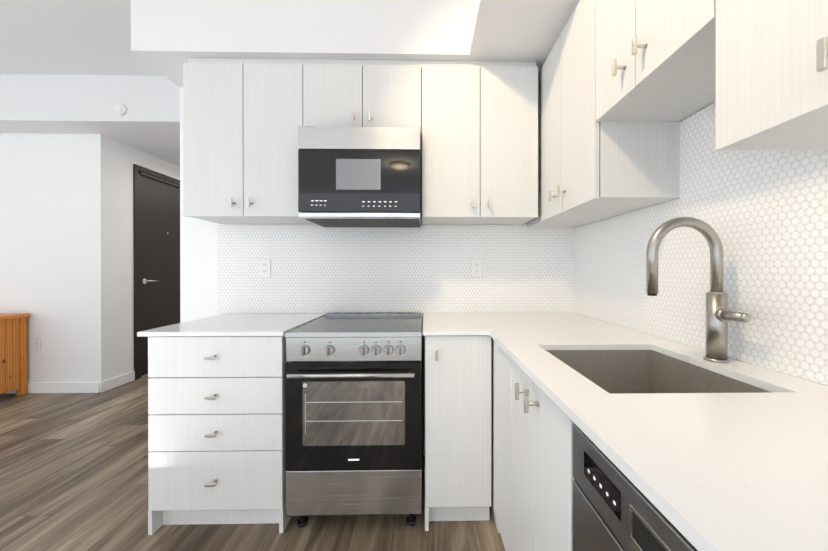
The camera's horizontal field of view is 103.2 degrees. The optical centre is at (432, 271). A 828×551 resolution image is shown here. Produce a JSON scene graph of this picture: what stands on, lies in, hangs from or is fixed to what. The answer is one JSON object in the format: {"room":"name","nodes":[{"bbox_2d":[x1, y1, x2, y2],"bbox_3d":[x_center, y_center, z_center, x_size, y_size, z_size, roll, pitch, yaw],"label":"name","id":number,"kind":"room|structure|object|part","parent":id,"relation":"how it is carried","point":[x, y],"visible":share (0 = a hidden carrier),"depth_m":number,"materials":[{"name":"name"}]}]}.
{"room":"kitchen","nodes":[
{"label":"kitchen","id":0,"kind":"room"},
{"bbox_2d":[0,133,88,381],"bbox_3d":[-5.697,-0.284,3.221,4.660,2.940,0.120,0,0,-1],"label":"wall","id":1,"kind":"structure","parent":0,"point":[44,230],"depth_m":3.20,"materials":[{"name":"white paint"}]},
{"bbox_2d":[33,339,40,350],"bbox_3d":[-3.856,0.716,3.192,0.072,0.117,0.008,0,0,-1],"label":"outlet","id":2,"kind":"object","parent":1,"relation":"attached to","point":[36,344],"visible":1,"depth_m":3.19,"materials":[{"name":"grey plastic"}]},
{"bbox_2d":[2,382,98,393],"bbox_3d":[-5.643,1.134,3.158,4.765,0.105,0.015,0,0,-1],"label":"baseboard","id":3,"kind":"structure","parent":1,"relation":"attached to","point":[62,387],"depth_m":3.19,"materials":[{"name":"white wood"}]},
{"bbox_2d":[0,0,163,75],"bbox_3d":[-3.460,-1.789,1.417,9.070,0.080,11.000,0,0,-1],"label":"ceiling","id":4,"kind":"structure","parent":0,"point":[66,37],"depth_m":2.46,"materials":[{"name":"white paint"}]},
{"bbox_2d":[131,0,579,86],"bbox_3d":[-0.334,-1.460,1.688,2.530,0.580,0.830,0,0,-1],"label":"bulkhead","id":5,"kind":"object","parent":4,"relation":"attached to","point":[169,38],"visible":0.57,"depth_m":1.75,"materials":[{"name":"white paint"}]},
{"bbox_2d":[0,74,179,166],"bbox_3d":[-4.857,-1.553,4.893,6.400,0.410,4.000,0,0,-1],"label":"ceiling","id":6,"kind":"structure","parent":0,"point":[148,122],"depth_m":2.93,"materials":[{"name":"white paint"}]},
{"bbox_2d":[114,104,126,115],"bbox_3d":[-2.781,-1.443,2.915,0.100,0.100,0.030,0,0,-1],"label":"smoke detector","id":7,"kind":"object","parent":6,"relation":"attached to","point":[120,109],"visible":1,"depth_m":2.90,"materials":[{"name":"white plastic"}]},
{"bbox_2d":[88,134,179,392],"bbox_3d":[-3.317,-0.288,5.056,0.164,2.940,3.735,0,0,-1],"label":"wall","id":8,"kind":"structure","parent":0,"point":[134,213],"depth_m":3.50,"materials":[{"name":"white paint"}]},
{"bbox_3d":[-3.242,1.133,3.378,0.015,0.105,0.369,0,0,-1],"label":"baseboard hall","id":9,"kind":"part","parent":8,"relation":"part of","materials":[{"name":"white"}]},
{"bbox_3d":[-3.314,0.007,4.054,0.134,2.355,0.990,0,0,-1],"label":"entry door frame","id":10,"kind":"part","parent":8,"relation":"part of","materials":[{"name":"black wood"}]},
{"bbox_3d":[-3.272,0.049,4.055,0.109,2.255,0.806,0,0,-1],"label":"entry door","id":11,"kind":"part","parent":8,"relation":"part of","materials":[{"name":"black wood"}]},
{"bbox_2d":[0,374,504,550],"bbox_3d":[-2.995,1.221,1.433,10.000,0.060,11.000,0,0,-1],"label":"floor","id":12,"kind":"structure","parent":0,"point":[73,471],"depth_m":1.66,"materials":[{"name":"wood"}]},
{"bbox_2d":[0,313,29,395],"bbox_3d":[-4.523,0.796,2.992,1.260,0.782,0.342,0,0,-1],"label":"sideboard","id":13,"kind":"object","parent":12,"relation":"on","point":[13,351],"visible":1,"depth_m":3.08,"materials":[{"name":"orange wood"}]},
{"bbox_2d":[148,336,291,534],"bbox_3d":[-0.988,0.741,1.769,0.605,0.898,0.652,0,0,-1],"label":"drawers","id":14,"kind":"object","parent":12,"relation":"on","point":[216,429],"visible":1,"depth_m":1.48,"materials":[{"name":"laminate"}]},
{"bbox_2d":[137,313,325,336],"bbox_3d":[-0.999,0.280,1.780,0.647,0.020,0.628,0,0,-1],"label":"countertop","id":15,"kind":"structure","parent":14,"relation":"on","point":[259,324],"depth_m":1.64,"materials":[{"name":"stone"}]},
{"bbox_2d":[285,312,422,527],"bbox_3d":[-0.361,0.725,1.750,0.612,0.930,0.658,0,0,-1],"label":"stove","id":16,"kind":"object","parent":12,"relation":"on","point":[353,413],"visible":0.98,"depth_m":1.48,"materials":[{"name":"metal"}]},
{"bbox_2d":[425,335,490,530],"bbox_3d":[0.113,0.741,1.788,0.308,0.898,0.652,0,0,-1],"label":"base cabinet","id":17,"kind":"object","parent":12,"relation":"on","point":[457,427],"depth_m":1.50,"materials":[{"name":"laminate"}]},
{"bbox_2d":[423,313,484,335],"bbox_3d":[0.093,0.280,1.799,0.288,0.020,0.628,0,0,-1],"label":"countertop","id":18,"kind":"structure","parent":17,"relation":"on","point":[434,324],"depth_m":1.67,"materials":[{"name":"stone"}]},
{"bbox_2d":[491,337,574,550],"bbox_3d":[0.586,0.742,1.409,0.696,0.898,1.428,0,0,-1],"label":"base cabinet","id":19,"kind":"object","parent":12,"relation":"on","point":[532,477],"visible":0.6,"depth_m":0.98,"materials":[{"name":"laminate"}]},
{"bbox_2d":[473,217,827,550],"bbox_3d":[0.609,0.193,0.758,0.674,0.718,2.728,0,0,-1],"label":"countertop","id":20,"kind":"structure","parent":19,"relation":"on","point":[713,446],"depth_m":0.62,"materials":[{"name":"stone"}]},
{"bbox_2d":[646,217,751,362],"bbox_3d":[0.776,0.053,0.956,0.242,0.438,0.142,0,0,-1],"label":"faucet","id":21,"kind":"object","parent":20,"relation":"on","point":[718,315],"depth_m":0.98,"materials":[{"name":"metal"}]},
{"bbox_2d":[573,424,697,550],"bbox_3d":[0.607,0.745,0.394,0.634,0.896,0.594,0,0,-1],"label":"dishwasher","id":22,"kind":"object","parent":12,"relation":"on","point":[615,508],"visible":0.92,"depth_m":0.54,"materials":[{"name":"grey metal"}]},
{"bbox_2d":[180,87,574,455],"bbox_3d":[-0.376,-0.286,4.037,2.530,2.940,3.878,0,0,-1],"label":"wall","id":23,"kind":"structure","parent":0,"point":[317,268],"depth_m":2.10,"materials":[{"name":"white tile"}]},
{"bbox_2d":[259,259,270,276],"bbox_3d":[-1.066,-0.021,2.082,0.072,0.117,0.008,0,0,-1],"label":"outlet","id":24,"kind":"object","parent":23,"relation":"attached to","point":[264,267],"visible":1,"depth_m":2.08,"materials":[{"name":"grey plastic"}]},
{"bbox_2d":[183,58,537,224],"bbox_3d":[-0.383,-0.732,1.919,1.920,0.872,0.368,0,0,-1],"label":"upper cabinet","id":25,"kind":"object","parent":23,"relation":"attached to","point":[476,122],"visible":0.85,"depth_m":1.78,"materials":[{"name":"laminate"}]},
{"bbox_2d":[298,126,421,227],"bbox_3d":[-0.383,-0.515,1.898,0.630,0.472,0.408,0,0,-1],"label":"microwave","id":26,"kind":"object","parent":25,"relation":"attached to","point":[359,176],"visible":1,"depth_m":1.70,"materials":[{"name":"metal"}]},
{"bbox_2d":[217,224,573,313],"bbox_3d":[-0.225,-0.015,2.105,2.282,0.566,0.008,0,0,-1],"label":"backsplash","id":27,"kind":"structure","parent":23,"relation":"attached to","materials":[{"name":"tile"}]},
{"bbox_2d":[471,259,481,276],"bbox_3d":[0.284,-0.021,2.106,0.072,0.117,0.008,0,0,-1],"label":"outlet","id":28,"kind":"object","parent":23,"relation":"attached to","point":[476,267],"visible":1,"depth_m":2.10,"materials":[{"name":"white plastic"}]},
{"bbox_2d":[575,198,679,229],"bbox_3d":[1.013,-0.278,1.000,0.140,2.940,10.000,0,0,-1],"label":"wall","id":29,"kind":"structure","parent":0,"point":[650,207],"depth_m":1.52,"materials":[{"name":"white tile"}]},
{"bbox_2d":[528,218,586,227],"bbox_3d":[0.760,-0.725,1.968,0.328,0.888,0.308,0,0,-1],"label":"upper cabinet","id":30,"kind":"object","parent":29,"relation":"attached to","point":[532,223],"depth_m":2.02,"materials":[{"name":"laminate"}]},
{"bbox_2d":[536,0,679,223],"bbox_3d":[0.768,-0.723,1.523,0.328,0.888,0.584,0,0,-1],"label":"upper cabinet","id":31,"kind":"object","parent":29,"relation":"attached to","point":[588,173],"depth_m":1.34,"materials":[{"name":"laminate"}]},
{"bbox_2d":[592,0,711,123],"bbox_3d":[0.778,-0.841,0.975,0.328,0.555,0.510,0,0,-1],"label":"upper cabinet","id":32,"kind":"object","parent":29,"relation":"attached to","point":[626,88],"depth_m":1.02,"materials":[{"name":"laminate"}]},
{"bbox_2d":[574,102,827,384],"bbox_3d":[0.944,-0.144,0.760,0.008,0.831,2.722,0,0,-1],"label":"backsplash","id":33,"kind":"structure","parent":29,"relation":"attached to","point":[763,214],"depth_m":1.01,"materials":[{"name":"tile"}]},
{"bbox_2d":[704,0,827,150],"bbox_3d":[0.791,-0.691,0.258,0.328,0.850,0.926,0,0,-1],"label":"upper cabinet","id":34,"kind":"object","parent":29,"relation":"attached to","point":[766,61],"depth_m":0.62,"materials":[{"name":"laminate"}]}
]}

